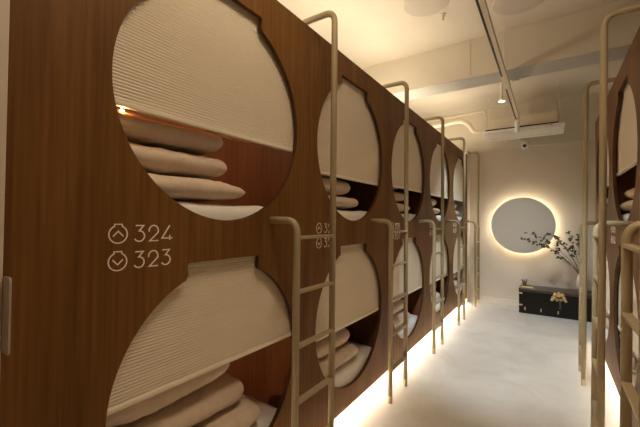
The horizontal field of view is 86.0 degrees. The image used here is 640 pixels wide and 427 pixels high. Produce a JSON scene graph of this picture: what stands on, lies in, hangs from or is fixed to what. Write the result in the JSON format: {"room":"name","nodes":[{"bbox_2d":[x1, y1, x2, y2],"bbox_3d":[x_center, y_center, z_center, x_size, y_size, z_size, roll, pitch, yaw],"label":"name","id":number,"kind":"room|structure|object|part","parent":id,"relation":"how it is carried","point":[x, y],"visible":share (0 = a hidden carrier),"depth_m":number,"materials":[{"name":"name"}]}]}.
{"room":"dormitory","nodes":[
{"label":"dormitory","id":0,"kind":"room"},
{"bbox_2d":[454,150,469,301],"bbox_3d":[1.456,0.189,5.800,1.964,2.300,0.214,0,-1,34],"label":"wall","id":1,"kind":"structure","parent":0,"point":[459,208],"depth_m":5.24,"materials":[{"name":"beige paint"}]},
{"bbox_2d":[316,0,623,117],"bbox_3d":[0.642,-1.707,2.043,5.000,0.100,7.639,0,-1,34],"label":"ceiling","id":2,"kind":"structure","parent":0,"point":[387,33],"depth_m":3.25,"materials":[{"name":"paint"}]},
{"bbox_2d":[277,0,399,30],"bbox_3d":[0.737,-1.641,2.183,4.800,0.025,0.580,0,-1,34],"label":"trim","id":3,"kind":"structure","parent":2,"relation":"attached to","point":[344,10],"depth_m":2.71,"materials":[{"name":"paint"}]},
{"bbox_2d":[404,0,448,16],"bbox_3d":[0.829,-1.636,2.681,0.340,0.016,0.340,0,-1,34],"label":"ceiling disc","id":4,"kind":"object","parent":2,"relation":"attached to","point":[418,8],"visible":1,"depth_m":2.71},
{"bbox_2d":[469,41,469,76],"bbox_3d":[1.406,-1.448,3.220,0.008,0.340,0.006,0,-1,34],"label":"trim","id":5,"kind":"structure","parent":2,"relation":"attached to","point":[469,41],"depth_m":3.22,"materials":[{"name":"paint"}]},
{"bbox_2d":[475,0,506,76],"bbox_3d":[0.848,-1.447,1.875,0.044,0.421,2.800,0,-1,34],"label":"track rail","id":6,"kind":"object","parent":2,"relation":"hanging from","point":[482,6],"visible":1,"depth_m":2.36,"materials":[{"name":"beige metal"}]},
{"bbox_2d":[498,82,504,102],"bbox_3d":[2.130,-1.459,4.026,0.068,0.295,0.068,0,-1,34],"label":"track spotlight","id":7,"kind":"object","parent":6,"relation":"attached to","point":[501,99],"visible":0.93,"depth_m":4.01,"materials":[{"name":"white metal"}]},
{"bbox_2d":[500,74,510,87],"bbox_3d":[1.716,-1.225,3.173,0.054,0.027,0.310,0,-1,34],"label":"coupler","id":8,"kind":"object","parent":6,"relation":"attached to","point":[505,80],"visible":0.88,"depth_m":3.15,"materials":[{"name":"beige metal"}]},
{"bbox_2d":[362,0,639,100],"bbox_3d":[1.501,-1.448,3.325,4.800,0.355,0.275,0,-1,34],"label":"trim","id":9,"kind":"structure","parent":2,"relation":"attached to","point":[569,41],"depth_m":3.02,"materials":[{"name":"paint"}]},
{"bbox_2d":[505,80,519,119],"bbox_3d":[2.145,-1.400,3.811,0.044,0.421,1.200,0,-1,34],"label":"track rail","id":10,"kind":"object","parent":2,"relation":"hanging from","point":[509,92],"visible":0.82,"depth_m":3.68,"materials":[{"name":"beige metal"}]},
{"bbox_2d":[515,119,519,132],"bbox_3d":[2.457,-1.093,4.280,0.052,0.170,0.052,0,-1,34],"label":"track spotlight","id":11,"kind":"object","parent":10,"relation":"attached to","point":[517,123],"visible":1,"depth_m":4.26,"materials":[{"name":"white metal"}]},
{"bbox_2d":[492,0,543,14],"bbox_3d":[1.528,-1.630,2.628,0.380,0.016,0.380,0,-1,34],"label":"ceiling disc","id":12,"kind":"object","parent":2,"relation":"attached to","point":[502,7],"visible":1,"depth_m":2.69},
{"bbox_2d":[483,86,564,141],"bbox_3d":[2.725,-1.329,4.612,0.904,0.522,0.580,0,-1,34],"label":"air conditioner","id":13,"kind":"object","parent":2,"relation":"hanging from","point":[540,124],"visible":1,"depth_m":4.49,"materials":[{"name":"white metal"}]},
{"bbox_2d":[426,111,486,128],"bbox_3d":[1.667,-1.305,5.440,1.921,0.368,0.026,0,-1,34],"label":"drain pipe","id":14,"kind":"object","parent":13,"relation":"attached to","point":[484,112],"visible":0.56,"depth_m":5.08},
{"bbox_2d":[431,119,489,134],"bbox_3d":[1.544,-1.229,5.256,1.921,0.260,0.064,0,-1,34],"label":"pipe","id":15,"kind":"object","parent":13,"relation":"on","point":[471,128],"visible":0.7,"depth_m":4.90,"materials":[{"name":"beige metal"}]},
{"bbox_3d":[2.326,-1.347,4.735,0.009,0.489,0.009,1,-1,-34],"label":"hanging rod","id":16,"kind":"part","parent":13,"relation":"part of","materials":[{"name":"white metal"}]},
{"bbox_3d":[2.735,-1.191,4.626,0.750,0.148,0.420,0,-1,34],"label":"duct casing","id":17,"kind":"part","parent":13,"relation":"part of","materials":[{"name":"white metal"}]},
{"bbox_3d":[2.723,-1.082,4.607,0.904,0.024,0.580,0,-1,34],"label":"grille panel","id":18,"kind":"part","parent":13,"relation":"part of","materials":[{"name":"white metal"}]},
{"bbox_2d":[489,125,559,133],"bbox_3d":[2.595,-1.074,4.416,0.800,0.004,0.040,0,-1,34],"label":"outlet","id":19,"kind":"object","parent":13,"relation":"attached to","point":[533,125],"depth_m":4.39,"materials":[{"name":"white metal"}]},
{"bbox_2d":[492,132,558,139],"bbox_3d":[2.817,-1.066,4.748,0.800,0.004,0.040,0,-1,34],"label":"outlet","id":20,"kind":"object","parent":13,"relation":"attached to","point":[551,132],"depth_m":4.72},
{"bbox_3d":[2.991,-1.348,4.290,0.009,0.489,0.009,0,-1,11],"label":"hanging rod","id":21,"kind":"part","parent":13,"relation":"part of","materials":[{"name":"white metal"}]},
{"bbox_2d":[334,300,619,426],"bbox_3d":[0.613,1.312,1.988,5.000,0.100,7.639,0,-1,34],"label":"floor","id":22,"kind":"structure","parent":0,"point":[503,366],"depth_m":2.62,"materials":[{"name":"white concrete"}]},
{"bbox_2d":[0,0,308,426],"bbox_3d":[-1.164,0.130,1.785,1.851,2.222,1.174,0,-1,34],"label":"pod","id":23,"kind":"object","parent":22,"relation":"on","point":[124,295],"visible":0.91,"depth_m":1.06,"materials":[{"name":"brown wood"}]},
{"bbox_3d":[-0.389,0.584,1.337,0.022,0.017,0.950,0,-1,34],"label":"rail","id":24,"kind":"part","parent":23,"relation":"part of","materials":[{"name":"beige fabric"}]},
{"bbox_2d":[108,256,290,407],"bbox_3d":[-0.389,0.351,1.343,0.010,0.446,0.940,0,-1,34],"label":"blind","id":25,"kind":"object","parent":23,"relation":"hanging from","point":[225,311],"depth_m":1.27,"materials":[{"name":"beige fabric"}]},
{"bbox_2d":[112,0,293,148],"bbox_3d":[-0.379,-0.620,1.360,0.010,0.579,0.940,0,-1,34],"label":"blind","id":26,"kind":"object","parent":23,"relation":"hanging from","point":[209,64],"depth_m":1.28,"materials":[{"name":"beige fabric"}]},
{"bbox_2d":[117,109,289,152],"bbox_3d":[-0.391,-0.309,1.360,0.024,0.038,1.000,0,-1,34],"label":"rod","id":27,"kind":"object","parent":23,"relation":"attached to","point":[121,111],"visible":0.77,"depth_m":1.22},
{"bbox_3d":[-0.380,-0.321,1.353,0.022,0.017,0.950,0,-1,34],"label":"rail","id":28,"kind":"part","parent":23,"relation":"part of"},
{"bbox_2d":[176,201,262,219],"bbox_3d":[-1.093,0.015,1.822,1.725,0.113,0.900,0,-1,34],"label":"mattress","id":29,"kind":"object","parent":23,"relation":"on","point":[214,211],"visible":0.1,"depth_m":1.35,"materials":[{"name":"white fabric"}]},
{"bbox_2d":[148,173,244,201],"bbox_3d":[-0.638,-0.095,1.340,0.420,0.089,0.612,0,-1,34],"label":"pillow","id":30,"kind":"object","parent":29,"relation":"on","point":[186,189],"visible":0.45,"depth_m":1.27,"materials":[{"name":"beige fabric"}]},
{"bbox_2d":[129,142,226,178],"bbox_3d":[-0.687,-0.190,1.328,0.420,0.101,0.539,0,-1,34],"label":"pillow","id":31,"kind":"object","parent":30,"relation":"on","point":[155,160],"visible":0.38,"depth_m":1.24,"materials":[{"name":"beige fabric"}]},
{"bbox_2d":[117,107,222,155],"bbox_3d":[-0.696,-0.294,1.320,0.420,0.106,0.526,0,-1,34],"label":"pillow","id":32,"kind":"object","parent":31,"relation":"on","point":[137,131],"visible":0.34,"depth_m":1.21,"materials":[{"name":"beige fabric"}]},
{"bbox_2d":[242,394,276,426],"bbox_3d":[-1.103,1.031,1.804,1.724,0.160,0.900,0,-1,34],"label":"mattress","id":33,"kind":"object","parent":23,"relation":"on","point":[267,412],"visible":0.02,"depth_m":1.66,"materials":[{"name":"white fabric"}]},
{"bbox_2d":[191,396,259,426],"bbox_3d":[-0.612,0.885,1.376,0.420,0.127,0.704,0,-1,34],"label":"pillow","id":34,"kind":"object","parent":33,"relation":"on","point":[244,412],"visible":0.29,"depth_m":1.44,"materials":[{"name":"beige fabric"}]},
{"bbox_2d":[114,372,243,426],"bbox_3d":[-0.661,0.759,1.358,0.420,0.128,0.643,0,-1,34],"label":"pillow","id":35,"kind":"object","parent":34,"relation":"on","point":[225,390],"visible":0.41,"depth_m":1.31,"materials":[{"name":"beige fabric"}]},
{"bbox_2d":[106,363,229,426],"bbox_3d":[-0.680,0.619,1.326,0.420,0.145,0.551,0,-1,34],"label":"pillow","id":36,"kind":"object","parent":35,"relation":"on","point":[146,407],"visible":0.14,"depth_m":1.17,"materials":[{"name":"beige fabric"}]},
{"bbox_2d":[269,10,337,426],"bbox_3d":[-0.103,0.110,1.631,0.237,2.278,0.321,0,-1,34],"label":"ladder","id":37,"kind":"object","parent":22,"relation":"on","point":[296,400],"visible":0.84,"depth_m":1.67,"materials":[{"name":"beige metal"}]},
{"bbox_3d":[-0.156,0.604,1.480,0.160,1.182,0.032,0,-1,34],"label":"short rail","id":38,"kind":"part","parent":37,"relation":"part of","materials":[{"name":"beige metal"}]},
{"bbox_3d":[-0.022,0.087,1.751,0.237,2.228,0.032,0,-1,34],"label":"tall rail","id":39,"kind":"part","parent":37,"relation":"part of","materials":[{"name":"beige metal"}]},
{"bbox_2d":[305,27,387,426],"bbox_3d":[-0.548,0.152,2.704,1.851,2.222,1.038,0,-1,34],"label":"pod","id":40,"kind":"object","parent":22,"relation":"on","point":[361,244],"visible":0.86,"depth_m":2.17,"materials":[{"name":"brown wood"}]},
{"bbox_2d":[316,243,378,333],"bbox_3d":[0.188,0.420,2.204,0.010,0.541,0.940,0,-1,34],"label":"blind","id":41,"kind":"object","parent":40,"relation":"hanging from","point":[357,280],"depth_m":2.22,"materials":[{"name":"beige fabric"}]},
{"bbox_3d":[0.188,0.700,2.197,0.022,0.017,0.950,0,-1,34],"label":"rail","id":42,"kind":"part","parent":40,"relation":"part of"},
{"bbox_2d":[325,341,370,386],"bbox_3d":[-0.525,1.052,2.667,1.725,0.161,0.900,0,-1,34],"label":"mattress","id":43,"kind":"object","parent":40,"relation":"on","point":[347,372],"visible":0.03,"depth_m":2.25,"materials":[{"name":"white fabric"}]},
{"bbox_2d":[318,342,357,376],"bbox_3d":[-0.065,0.916,2.193,0.420,0.106,0.612,0,-1,34],"label":"pillow","id":44,"kind":"object","parent":43,"relation":"on","point":[346,351],"visible":0.19,"depth_m":2.15,"materials":[{"name":"beige fabric"}]},
{"bbox_2d":[316,328,349,358],"bbox_3d":[-0.110,0.799,2.171,0.420,0.127,0.563,0,-1,34],"label":"pillow","id":45,"kind":"object","parent":44,"relation":"on","point":[341,336],"visible":0.16,"depth_m":2.07,"materials":[{"name":"beige fabric"}]},
{"bbox_2d":[317,77,379,182],"bbox_3d":[0.198,-0.560,2.222,0.010,0.656,0.940,0,-1,34],"label":"blind","id":46,"kind":"object","parent":40,"relation":"hanging from","point":[358,140],"depth_m":2.22,"materials":[{"name":"beige fabric"}]},
{"bbox_3d":[0.197,-0.223,2.214,0.022,0.017,0.950,0,-1,34],"label":"rail","id":47,"kind":"part","parent":40,"relation":"part of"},
{"bbox_2d":[337,210,366,220],"bbox_3d":[-0.515,0.034,2.685,1.724,0.118,0.900,0,-1,34],"label":"mattress","id":48,"kind":"object","parent":40,"relation":"on","point":[350,215],"visible":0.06,"depth_m":2.24,"materials":[{"name":"white fabric"}]},
{"bbox_2d":[328,195,357,208],"bbox_3d":[-0.052,-0.074,2.215,0.420,0.086,0.581,0,-1,34],"label":"pillow","id":49,"kind":"object","parent":48,"relation":"on","point":[341,202],"visible":0.2,"depth_m":2.19,"materials":[{"name":"beige fabric"}]},
{"bbox_2d":[322,177,349,194],"bbox_3d":[-0.094,-0.173,2.198,0.420,0.112,0.520,0,-1,34],"label":"pillow","id":50,"kind":"object","parent":49,"relation":"on","point":[342,187],"visible":0.16,"depth_m":2.16,"materials":[{"name":"beige fabric"}]},
{"bbox_2d":[371,81,408,403],"bbox_3d":[0.475,0.131,2.493,0.237,2.278,0.321,0,-1,34],"label":"ladder","id":51,"kind":"object","parent":22,"relation":"on","point":[404,327],"visible":0.9,"depth_m":2.53,"materials":[{"name":"beige metal"}]},
{"bbox_3d":[0.421,0.626,2.343,0.160,1.182,0.032,0,-1,34],"label":"short rail","id":52,"kind":"part","parent":51,"relation":"part of","materials":[{"name":"beige metal"}]},
{"bbox_3d":[0.555,0.109,2.614,0.237,2.228,0.032,0,-1,34],"label":"tall rail","id":53,"kind":"part","parent":51,"relation":"part of","materials":[{"name":"beige metal"}]},
{"bbox_2d":[386,91,427,371],"bbox_3d":[0.030,0.174,3.567,1.851,2.222,1.038,0,-1,34],"label":"pod","id":54,"kind":"object","parent":22,"relation":"on","point":[418,127],"visible":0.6,"depth_m":3.16,"materials":[{"name":"brown wood"}]},
{"bbox_2d":[395,314,417,338],"bbox_3d":[0.053,1.073,3.529,1.724,0.160,0.900,0,-1,34],"label":"mattress","id":55,"kind":"object","parent":54,"relation":"on","point":[412,319],"visible":0.02,"depth_m":3.19,"materials":[{"name":"white fabric"}]},
{"bbox_2d":[393,310,409,328],"bbox_3d":[0.513,0.936,3.056,0.420,0.106,0.612,0,-1,34],"label":"pillow","id":56,"kind":"object","parent":55,"relation":"on","point":[398,316],"visible":0.17,"depth_m":2.97,"materials":[{"name":"beige fabric"}]},
{"bbox_2d":[393,299,402,313],"bbox_3d":[0.468,0.821,3.034,0.420,0.128,0.563,0,-1,34],"label":"pillow","id":57,"kind":"object","parent":56,"relation":"on","point":[398,304],"visible":0.1,"depth_m":3.00,"materials":[{"name":"beige fabric"}]},
{"bbox_2d":[393,238,421,296],"bbox_3d":[0.766,0.440,3.067,0.010,0.538,0.940,0,-1,34],"label":"blind","id":58,"kind":"object","parent":54,"relation":"hanging from","point":[414,255],"depth_m":3.16,"materials":[{"name":"beige fabric"}]},
{"bbox_3d":[0.766,0.718,3.060,0.022,0.017,0.950,0,-1,34],"label":"rail","id":59,"kind":"part","parent":54,"relation":"part of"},
{"bbox_2d":[392,120,422,190],"bbox_3d":[0.776,-0.549,3.085,0.010,0.636,0.940,0,-1,34],"label":"blind","id":60,"kind":"object","parent":54,"relation":"hanging from","point":[415,183],"depth_m":3.15,"materials":[{"name":"beige fabric"}]},
{"bbox_3d":[0.775,-0.222,3.077,0.022,0.017,0.950,0,-1,34],"label":"rail","id":61,"kind":"part","parent":54,"relation":"part of","materials":[{"name":"beige fabric"}]},
{"bbox_2d":[401,214,415,220],"bbox_3d":[0.063,0.054,3.547,1.725,0.118,0.900,0,-1,34],"label":"mattress","id":62,"kind":"object","parent":54,"relation":"on","point":[410,216],"visible":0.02,"depth_m":3.17,"materials":[{"name":"white fabric"}]},
{"bbox_2d":[396,203,409,211],"bbox_3d":[0.525,-0.054,3.078,0.420,0.082,0.581,0,-1,34],"label":"pillow","id":63,"kind":"object","parent":62,"relation":"on","point":[400,206],"visible":0.13,"depth_m":2.99,"materials":[{"name":"beige fabric"}]},
{"bbox_2d":[394,192,403,202],"bbox_3d":[0.483,-0.150,3.060,0.420,0.111,0.520,0,-1,34],"label":"pillow","id":64,"kind":"object","parent":63,"relation":"on","point":[399,197],"visible":0.14,"depth_m":3.02,"materials":[{"name":"beige fabric"}]},
{"bbox_2d":[418,116,443,353],"bbox_3d":[1.053,0.152,3.356,0.237,2.278,0.321,0,-1,34],"label":"ladder","id":65,"kind":"object","parent":22,"relation":"on","point":[434,253],"visible":0.88,"depth_m":3.39,"materials":[{"name":"beige metal"}]},
{"bbox_3d":[0.999,0.647,3.205,0.160,1.182,0.032,0,-1,34],"label":"short rail","id":66,"kind":"part","parent":65,"relation":"part of","materials":[{"name":"beige metal"}]},
{"bbox_2d":[427,123,451,333],"bbox_3d":[0.608,0.195,4.429,1.851,2.222,1.038,0,-1,34],"label":"pod","id":67,"kind":"object","parent":22,"relation":"on","point":[434,136],"visible":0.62,"depth_m":3.96,"materials":[{"name":"brown wood"}]},
{"bbox_2d":[430,234,447,281],"bbox_3d":[1.344,0.468,3.929,0.010,0.551,0.940,0,-1,34],"label":"blind","id":68,"kind":"object","parent":67,"relation":"hanging from","point":[438,241],"depth_m":4.00,"materials":[{"name":"beige fabric"}]},
{"bbox_2d":[430,144,447,196],"bbox_3d":[1.354,-0.528,3.947,0.010,0.635,0.940,0,-1,34],"label":"blind","id":69,"kind":"object","parent":67,"relation":"hanging from","point":[435,169],"depth_m":3.96,"materials":[{"name":"beige fabric"}]},
{"bbox_2d":[436,297,444,311],"bbox_3d":[0.630,1.094,4.392,1.725,0.161,0.900,0,-1,34],"label":"mattress","id":70,"kind":"object","parent":67,"relation":"on","point":[438,304],"visible":0.02,"depth_m":3.94,"materials":[{"name":"white fabric"}]},
{"bbox_2d":[430,292,439,300],"bbox_3d":[1.091,0.959,3.918,0.420,0.106,0.612,0,-1,34],"label":"pillow","id":71,"kind":"object","parent":70,"relation":"on","point":[437,293],"visible":0.11,"depth_m":3.94,"materials":[{"name":"beige fabric"}]},
{"bbox_3d":[0.641,0.076,4.410,1.724,0.118,0.900,0,-1,34],"label":"mattress","id":72,"kind":"object","parent":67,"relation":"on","visible":0},
{"bbox_2d":[433,208,439,213],"bbox_3d":[1.103,-0.031,3.940,0.420,0.086,0.581,0,-1,34],"label":"pillow","id":73,"kind":"object","parent":72,"relation":"on","point":[436,211],"visible":0.08,"depth_m":3.92,"materials":[{"name":"beige fabric"}]},
{"bbox_2d":[446,137,465,325],"bbox_3d":[1.630,0.173,4.218,0.237,2.278,0.321,0,-1,34],"label":"ladder","id":74,"kind":"object","parent":22,"relation":"on","point":[459,285],"visible":0.89,"depth_m":4.25,"materials":[{"name":"beige metal"}]},
{"bbox_3d":[1.577,0.668,4.068,0.160,1.182,0.032,0,-1,34],"label":"short rail","id":75,"kind":"part","parent":74,"relation":"part of","materials":[{"name":"beige metal"}]},
{"bbox_2d":[451,143,466,311],"bbox_3d":[1.185,0.216,5.292,1.851,2.222,1.037,0,-1,34],"label":"pod","id":76,"kind":"object","parent":22,"relation":"on","point":[457,153],"visible":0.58,"depth_m":4.71,"materials":[{"name":"brown wood"}]},
{"bbox_2d":[453,232,462,271],"bbox_3d":[1.921,0.496,4.792,0.010,0.566,0.940,0,-1,34],"label":"blind","id":77,"kind":"object","parent":76,"relation":"hanging from","point":[455,234],"depth_m":4.71,"materials":[{"name":"beige fabric"}]},
{"bbox_2d":[453,158,462,200],"bbox_3d":[1.931,-0.509,4.810,0.010,0.630,0.940,0,-1,34],"label":"blind","id":78,"kind":"object","parent":76,"relation":"hanging from","point":[457,162],"depth_m":4.80,"materials":[{"name":"beige fabric"}]},
{"bbox_2d":[465,152,479,306],"bbox_3d":[2.219,0.195,5.098,0.237,2.278,0.321,0,-1,34],"label":"ladder","id":79,"kind":"object","parent":22,"relation":"on","point":[477,274],"visible":0.86,"depth_m":5.13,"materials":[{"name":"beige metal"}]},
{"bbox_3d":[2.166,0.690,4.947,0.160,1.182,0.032,0,-1,34],"label":"short rail","id":80,"kind":"part","parent":79,"relation":"part of","materials":[{"name":"beige metal"}]},
{"bbox_2d":[518,284,591,321],"bbox_3d":[3.165,1.168,4.479,0.980,0.327,0.398,0,-1,34],"label":"chest","id":81,"kind":"object","parent":22,"relation":"on","point":[538,300],"visible":0.81,"depth_m":4.43,"materials":[{"name":"black paint"}]},
{"bbox_3d":[3.176,1.024,4.499,0.974,0.036,0.360,0,-1,34],"label":"lid","id":82,"kind":"part","parent":81,"relation":"part of","materials":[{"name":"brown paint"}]},
{"bbox_3d":[3.037,1.065,4.366,0.184,0.127,0.022,0,-1,34],"label":"lock plate","id":83,"kind":"part","parent":81,"relation":"part of","materials":[{"name":"gold metal"}]},
{"bbox_2d":[576,274,578,291],"bbox_3d":[3.348,0.875,4.393,0.116,0.262,0.116,0,-1,34],"label":"vase","id":84,"kind":"object","parent":81,"relation":"on","point":[577,280],"visible":0.23,"depth_m":4.39,"materials":[{"name":"ceramic"}]},
{"bbox_2d":[520,237,577,272],"bbox_3d":[3.043,0.560,4.554,0.669,0.496,0.067,0,-1,30],"label":"leafy branch","id":85,"kind":"object","parent":84,"relation":"in","point":[548,243],"visible":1,"depth_m":4.60,"materials":[{"name":"green plant"}]},
{"bbox_2d":[524,232,578,272],"bbox_3d":[3.079,0.527,4.569,0.631,0.562,0.100,0,-1,34],"label":"leafy branch","id":86,"kind":"object","parent":84,"relation":"in","point":[535,235],"visible":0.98,"depth_m":4.59,"materials":[{"name":"green plant"}]},
{"bbox_2d":[532,241,578,273],"bbox_3d":[3.095,0.585,4.511,0.553,0.445,0.064,0,-1,29],"label":"leafy branch","id":87,"kind":"object","parent":84,"relation":"in","point":[533,243],"visible":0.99,"depth_m":4.54,"materials":[{"name":"green plant"}]},
{"bbox_2d":[547,233,577,268],"bbox_3d":[3.179,0.530,4.476,0.379,0.554,0.086,0,-1,34],"label":"leafy branch","id":88,"kind":"object","parent":84,"relation":"in","point":[554,236],"visible":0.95,"depth_m":4.51,"materials":[{"name":"green plant"}]},
{"bbox_2d":[556,238,578,270],"bbox_3d":[3.221,0.562,4.444,0.287,0.490,0.085,0,-1,25],"label":"leafy branch","id":89,"kind":"object","parent":84,"relation":"in","point":[560,241],"visible":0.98,"depth_m":4.47,"materials":[{"name":"green plant"}]},
{"bbox_2d":[566,231,578,262],"bbox_3d":[3.291,0.517,4.463,0.165,0.581,0.112,0,-1,12],"label":"leafy branch","id":90,"kind":"object","parent":84,"relation":"in","point":[568,232],"visible":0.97,"depth_m":4.46,"materials":[{"name":"green plant"}]},
{"bbox_2d":[572,234,578,256],"bbox_3d":[3.287,0.530,4.394,0.114,0.553,0.109,2,-1,-43],"label":"leafy branch","id":91,"kind":"object","parent":84,"relation":"in","point":[576,234],"visible":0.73,"depth_m":4.40,"materials":[{"name":"green plant"}]},
{"bbox_2d":[578,77,615,386],"bbox_3d":[2.161,0.151,2.636,0.254,2.278,0.321,1,-1,34],"label":"ladder","id":92,"kind":"object","parent":22,"relation":"on","point":[582,336],"visible":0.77,"depth_m":2.57,"materials":[{"name":"beige metal"}]},
{"bbox_3d":[2.200,0.652,2.772,0.177,1.182,0.032,1,-1,34],"label":"short rail","id":93,"kind":"part","parent":92,"relation":"part of","materials":[{"name":"beige metal"}]},
{"bbox_2d":[595,92,611,375],"bbox_3d":[3.054,0.186,2.619,1.401,2.222,1.038,0,-1,34],"label":"pod","id":94,"kind":"object","parent":22,"relation":"on","point":[608,350],"visible":0.19,"depth_m":2.73,"materials":[{"name":"brown wood"}]},
{"bbox_2d":[606,255,609,311],"bbox_3d":[2.499,0.503,2.983,0.010,0.634,0.940,0,-1,34],"label":"blind","id":95,"kind":"object","parent":94,"relation":"hanging from","point":[607,273],"depth_m":2.96,"materials":[{"name":"beige fabric"}]},
{"bbox_2d":[607,138,608,183],"bbox_3d":[2.510,-0.550,3.002,0.010,0.602,0.940,0,-1,34],"label":"blind","id":96,"kind":"object","parent":94,"relation":"hanging from","point":[607,138],"depth_m":2.95,"materials":[{"name":"beige fabric"}]},
{"bbox_3d":[3.022,1.104,2.618,1.294,0.124,0.900,0,-1,34],"label":"mattress","id":97,"kind":"object","parent":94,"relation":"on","visible":0},
{"bbox_2d":[606,315,608,328],"bbox_3d":[2.809,0.998,3.076,0.420,0.101,0.428,0,-1,34],"label":"pillow","id":98,"kind":"object","parent":97,"relation":"on","point":[607,317],"visible":0.15,"depth_m":3.07,"materials":[{"name":"beige fabric"}]},
{"bbox_2d":[591,3,639,426],"bbox_3d":[1.583,0.130,1.774,0.254,2.278,0.321,1,-1,34],"label":"ladder","id":99,"kind":"object","parent":22,"relation":"on","point":[598,337],"visible":0.99,"depth_m":1.71,"materials":[{"name":"beige metal"}]},
{"bbox_3d":[1.622,0.630,1.909,0.177,1.182,0.032,1,-1,34],"label":"short rail","id":100,"kind":"part","parent":99,"relation":"part of","materials":[{"name":"beige metal"}]},
{"bbox_2d":[610,26,639,426],"bbox_3d":[2.477,0.165,1.756,1.401,2.222,1.038,0,-1,34],"label":"pod","id":101,"kind":"object","parent":22,"relation":"on","point":[625,90],"visible":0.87,"depth_m":2.30,"materials":[{"name":"brown wood"}]},
{"bbox_2d":[622,213,629,220],"bbox_3d":[2.454,0.046,1.774,1.294,0.118,0.900,0,-1,34],"label":"mattress","id":102,"kind":"object","parent":101,"relation":"on","point":[625,217],"visible":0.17,"depth_m":2.26,"materials":[{"name":"white fabric"}]},
{"bbox_2d":[619,200,632,211],"bbox_3d":[2.242,-0.052,2.232,0.420,0.082,0.428,0,-1,34],"label":"pillow","id":103,"kind":"object","parent":102,"relation":"on","point":[626,206],"visible":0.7,"depth_m":2.27,"materials":[{"name":"beige fabric"}]},
{"bbox_2d":[624,188,634,198],"bbox_3d":[2.290,-0.138,2.250,0.420,0.091,0.367,0,-1,34],"label":"pillow","id":104,"kind":"object","parent":103,"relation":"on","point":[629,193],"visible":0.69,"depth_m":2.33,"materials":[{"name":"beige fabric"}]},
{"bbox_3d":[1.926,-0.291,2.136,0.022,0.017,0.950,0,-1,34],"label":"rail","id":105,"kind":"part","parent":101,"relation":"part of","materials":[{"name":"beige fabric"}]},
{"bbox_2d":[617,82,636,172],"bbox_3d":[1.932,-0.587,2.139,0.010,0.572,0.940,0,-1,34],"label":"blind","id":106,"kind":"object","parent":101,"relation":"hanging from","point":[626,114],"depth_m":2.22,"materials":[{"name":"beige fabric"}]},
{"bbox_3d":[1.916,0.809,2.116,0.022,0.017,0.950,0,-1,34],"label":"rail","id":107,"kind":"part","parent":101,"relation":"part of","materials":[{"name":"beige metal"}]},
{"bbox_2d":[618,261,638,353],"bbox_3d":[1.921,0.482,2.120,0.010,0.634,0.940,0,-1,34],"label":"blind","id":108,"kind":"object","parent":101,"relation":"hanging from","point":[635,338],"depth_m":2.04,"materials":[{"name":"beige fabric"}]},
{"bbox_2d":[632,371,636,386],"bbox_3d":[2.444,1.083,1.755,1.293,0.123,0.900,0,-1,34],"label":"mattress","id":109,"kind":"object","parent":101,"relation":"on","point":[634,375],"visible":0.05,"depth_m":2.16,"materials":[{"name":"white fabric"}]},
{"bbox_2d":[632,355,637,373],"bbox_3d":[2.232,0.976,2.213,0.420,0.101,0.428,0,-1,34],"label":"pillow","id":110,"kind":"object","parent":109,"relation":"on","point":[635,360],"visible":0.11,"depth_m":2.16,"materials":[{"name":"beige fabric"}]},
{"bbox_2d":[620,216,639,426],"bbox_3d":[1.052,0.110,0.982,0.254,2.278,0.321,1,-1,34],"label":"ladder","id":111,"kind":"object","parent":22,"relation":"on","point":[629,398],"visible":1,"depth_m":1.15,"materials":[{"name":"beige metal"}]},
{"bbox_3d":[0.973,0.082,0.862,0.254,2.228,0.032,1,-1,34],"label":"tall rail","id":112,"kind":"part","parent":111,"relation":"part of","materials":[{"name":"beige metal"}]},
{"bbox_2d":[470,140,595,300],"bbox_3d":[2.725,-0.120,5.147,5.000,2.920,0.100,0,-1,34],"label":"wall","id":113,"kind":"structure","parent":0,"point":[551,175],"depth_m":4.89,"materials":[{"name":"beige paint"}]},
{"bbox_2d":[470,295,518,305],"bbox_3d":[3.495,1.299,4.527,2.836,0.075,0.014,0,-1,34],"label":"baseboard","id":114,"kind":"structure","parent":113,"relation":"attached to","point":[482,299],"depth_m":5.10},
{"bbox_2d":[428,90,609,151],"bbox_3d":[2.699,-1.272,5.112,4.800,0.620,0.034,0,-1,34],"label":"ceiling","id":115,"kind":"structure","parent":113,"relation":"attached to","point":[571,107],"depth_m":4.86,"materials":[{"name":"paint"}]},
{"bbox_2d":[491,197,555,252],"bbox_3d":[2.889,0.169,4.905,0.791,0.791,0.106,0,-1,34],"label":"wall light","id":116,"kind":"object","parent":113,"relation":"attached to","point":[514,217],"visible":0.93,"depth_m":4.86,"materials":[{"name":"grey metal"}]},
{"bbox_2d":[521,140,528,148],"bbox_3d":[2.909,-0.983,4.878,0.104,0.135,0.109,0,-1,34],"label":"dome camera","id":117,"kind":"object","parent":113,"relation":"attached to","point":[525,143],"visible":1,"depth_m":4.85,"materials":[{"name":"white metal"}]},
{"bbox_3d":[-2.090,-0.251,0.528,1.940,2.920,1.940,0,-1,34],"label":"wall","id":118,"kind":"structure","parent":0,"visible":0},
{"bbox_2d":[0,0,11,358],"bbox_3d":[-0.986,-0.088,0.364,0.074,2.590,1.004,0,-1,34],"label":"door","id":119,"kind":"structure","parent":118,"relation":"in","point":[5,305],"depth_m":0.78,"materials":[{"name":"beige paint"}]},
{"bbox_3d":[-0.699,0.227,0.766,0.045,0.170,0.004,0,-1,34],"label":"handle","id":120,"kind":"part","parent":119,"relation":"part of","materials":[{"name":"grey metal"}]}
]}

